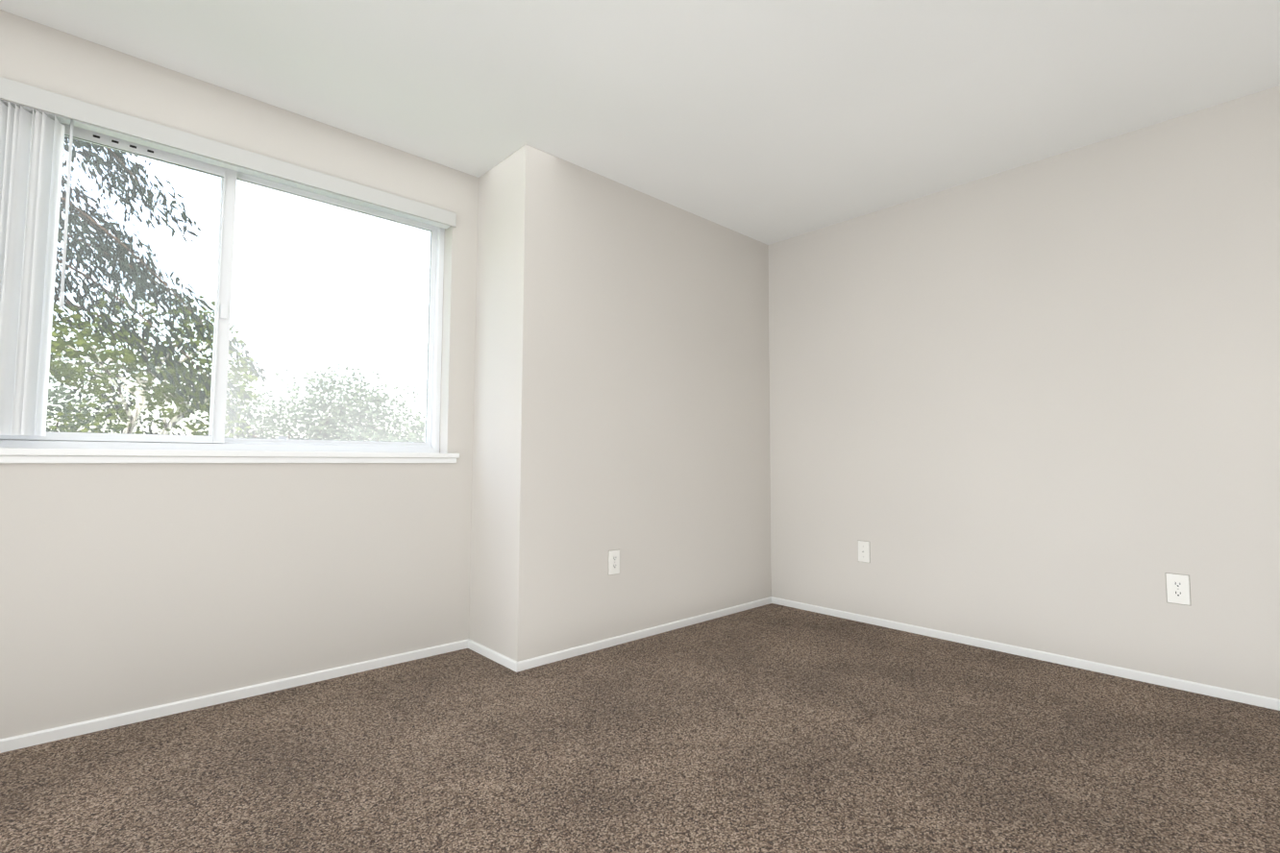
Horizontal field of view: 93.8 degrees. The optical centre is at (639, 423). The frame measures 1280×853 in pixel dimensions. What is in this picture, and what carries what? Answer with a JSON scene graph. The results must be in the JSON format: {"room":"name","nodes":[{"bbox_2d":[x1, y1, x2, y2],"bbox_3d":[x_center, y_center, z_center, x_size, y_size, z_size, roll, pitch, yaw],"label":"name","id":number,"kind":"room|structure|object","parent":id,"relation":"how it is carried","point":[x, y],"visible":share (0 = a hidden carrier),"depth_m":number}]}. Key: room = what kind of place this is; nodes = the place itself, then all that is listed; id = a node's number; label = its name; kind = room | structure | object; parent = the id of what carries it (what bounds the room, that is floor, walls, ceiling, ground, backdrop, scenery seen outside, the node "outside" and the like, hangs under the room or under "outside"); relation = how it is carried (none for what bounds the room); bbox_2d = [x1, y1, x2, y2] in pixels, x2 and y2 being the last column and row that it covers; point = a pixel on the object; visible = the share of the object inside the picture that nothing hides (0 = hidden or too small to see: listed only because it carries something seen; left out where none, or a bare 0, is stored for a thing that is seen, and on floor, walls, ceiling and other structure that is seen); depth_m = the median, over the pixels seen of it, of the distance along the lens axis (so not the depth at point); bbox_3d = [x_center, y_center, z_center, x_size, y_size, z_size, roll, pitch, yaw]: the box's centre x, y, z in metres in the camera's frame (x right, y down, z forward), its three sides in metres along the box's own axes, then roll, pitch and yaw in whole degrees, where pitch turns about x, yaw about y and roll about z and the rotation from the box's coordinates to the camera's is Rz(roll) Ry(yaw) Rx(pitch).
{"room":"empty bedroom","nodes":[
{"label":"empty bedroom","id":0,"kind":"room"},
{"bbox_2d":[0,9,478,739],"bbox_3d":[-2.026,-0.151,2.140,3.065,2.440,0.160,3,-5,-43],"label":"wall","id":1,"kind":"structure","parent":0,"point":[129,586],"depth_m":2.36},
{"bbox_2d":[0,76,459,463],"bbox_3d":[-1.692,-0.478,2.455,1.968,1.278,0.189,3,-5,-43],"label":"window","id":2,"kind":"structure","parent":1,"relation":"in","point":[37,125],"depth_m":2.24},
{"bbox_2d":[0,640,465,753],"bbox_3d":[-1.910,1.047,2.062,2.855,0.040,0.012,3,-5,-43],"label":"baseboard","id":3,"kind":"structure","parent":1,"relation":"attached to","point":[18,742],"depth_m":2.29},
{"bbox_2d":[468,144,554,662],"bbox_3d":[-0.698,-0.090,3.047,0.160,2.440,0.625,3,-5,-43],"label":"wall","id":4,"kind":"structure","parent":0,"point":[509,549],"depth_m":2.86},
{"bbox_2d":[465,639,511,669],"bbox_3d":[-0.706,1.100,2.850,0.012,0.040,0.420,3,-5,-43],"label":"baseboard","id":5,"kind":"structure","parent":4,"relation":"attached to","point":[480,649],"depth_m":2.86},
{"bbox_2d":[0,603,1279,852],"bbox_3d":[0.559,1.060,0.793,5.150,0.120,5.542,3,-5,-43],"label":"floor","id":6,"kind":"structure","parent":0,"point":[773,728],"depth_m":1.89},
{"bbox_2d":[0,0,1279,245],"bbox_3d":[0.570,-1.496,0.950,5.150,0.120,5.542,3,-5,-43],"label":"ceiling","id":7,"kind":"structure","parent":0,"point":[769,121],"depth_m":2.34},
{"bbox_2d":[547,156,771,654],"bbox_3d":[0.233,-0.053,3.589,1.945,2.440,0.160,3,-5,-43],"label":"wall","id":8,"kind":"structure","parent":0,"point":[659,468],"depth_m":3.32},
{"bbox_2d":[608,549,619,575],"bbox_3d":[-0.133,0.717,3.094,0.073,0.122,0.006,3,-5,-43],"label":"outlet","id":9,"kind":"object","parent":8,"relation":"attached to","point":[611,554],"visible":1,"depth_m":3.09},
{"bbox_2d":[612,556,616,568],"bbox_3d":[-0.131,0.717,3.092,0.034,0.064,0.003,3,-5,-43],"label":"outlet","id":10,"kind":"object","parent":8,"relation":"attached to","point":[614,558],"visible":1,"depth_m":3.09},
{"bbox_2d":[511,596,772,672],"bbox_3d":[0.153,1.133,3.331,1.927,0.040,0.012,3,-5,-43],"label":"baseboard","id":11,"kind":"structure","parent":8,"relation":"attached to","point":[553,657],"depth_m":3.13},
{"bbox_2d":[767,85,1279,699],"bbox_3d":[2.610,-0.120,2.331,0.160,2.440,4.917,3,-5,-43],"label":"wall","id":12,"kind":"structure","parent":0,"point":[1035,406],"depth_m":2.87},
{"bbox_2d":[857,540,870,563],"bbox_3d":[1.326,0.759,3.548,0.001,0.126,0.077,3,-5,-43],"label":"wall outlet","id":13,"kind":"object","parent":12,"relation":"in","point":[870,551],"depth_m":3.54},
{"bbox_2d":[772,596,1279,711],"bbox_3d":[2.478,1.078,2.268,0.012,0.040,4.727,3,-5,-43],"label":"baseboard","id":14,"kind":"structure","parent":12,"relation":"attached to","point":[1189,686],"depth_m":2.81},
{"bbox_2d":[1172,581,1183,597],"bbox_3d":[2.266,0.698,2.524,0.003,0.064,0.034,3,-5,-43],"label":"outlet","id":15,"kind":"object","parent":12,"relation":"attached to","point":[1179,584],"visible":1,"depth_m":2.52},
{"bbox_2d":[1165,572,1191,606],"bbox_3d":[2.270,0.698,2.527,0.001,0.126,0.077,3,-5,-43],"label":"wall outlet","id":16,"kind":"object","parent":12,"relation":"in","point":[1190,588],"depth_m":2.52},
{"label":"outside","id":17,"kind":"structure","parent":0,"visible":0},
{"bbox_3d":[-47.939,11.545,65.900,180.000,0.300,155.778,3,-5,-43],"label":"ground","id":18,"kind":"structure","parent":17,"visible":0},
{"bbox_2d":[45,362,160,434],"bbox_3d":[-31.406,2.871,31.415,9.886,12.940,9.483,3,-5,-43],"label":"tree","id":19,"kind":"object","parent":18,"relation":"on","point":[65,410],"depth_m":31.19},
{"bbox_2d":[48,292,259,438],"bbox_3d":[-7.398,2.987,8.830,3.178,10.150,3.247,3,-5,-43],"label":"bush","id":20,"kind":"object","parent":18,"relation":"on","point":[159,390],"depth_m":8.82},
{"bbox_2d":[49,136,268,439],"bbox_3d":[-11.458,-3.513,7.943,12.402,22.980,12.094,3,-5,-43],"label":"tree","id":21,"kind":"object","parent":18,"relation":"on","point":[103,246],"depth_m":8.62},
{"bbox_2d":[204,434,287,439],"bbox_3d":[-19.431,4.920,27.486,7.800,8.470,11.230,3,-5,-43],"label":"house","id":22,"kind":"structure","parent":18,"relation":"on","point":[282,437],"depth_m":24.76},
{"bbox_2d":[179,363,393,441],"bbox_3d":[-21.322,2.898,35.972,10.697,13.526,11.538,3,-5,-43],"label":"bush","id":23,"kind":"object","parent":18,"relation":"on","point":[310,411],"depth_m":35.38},
{"bbox_2d":[297,381,425,442],"bbox_3d":[-15.214,3.616,37.723,12.226,12.360,10.429,3,-5,-43],"label":"tree","id":24,"kind":"object","parent":18,"relation":"on","point":[394,423],"depth_m":35.45},
{"bbox_2d":[335,429,424,442],"bbox_3d":[-10.531,4.805,29.002,9.026,8.959,6.579,3,-5,-43],"label":"tree","id":25,"kind":"object","parent":18,"relation":"on","point":[414,439],"depth_m":28.18}
]}

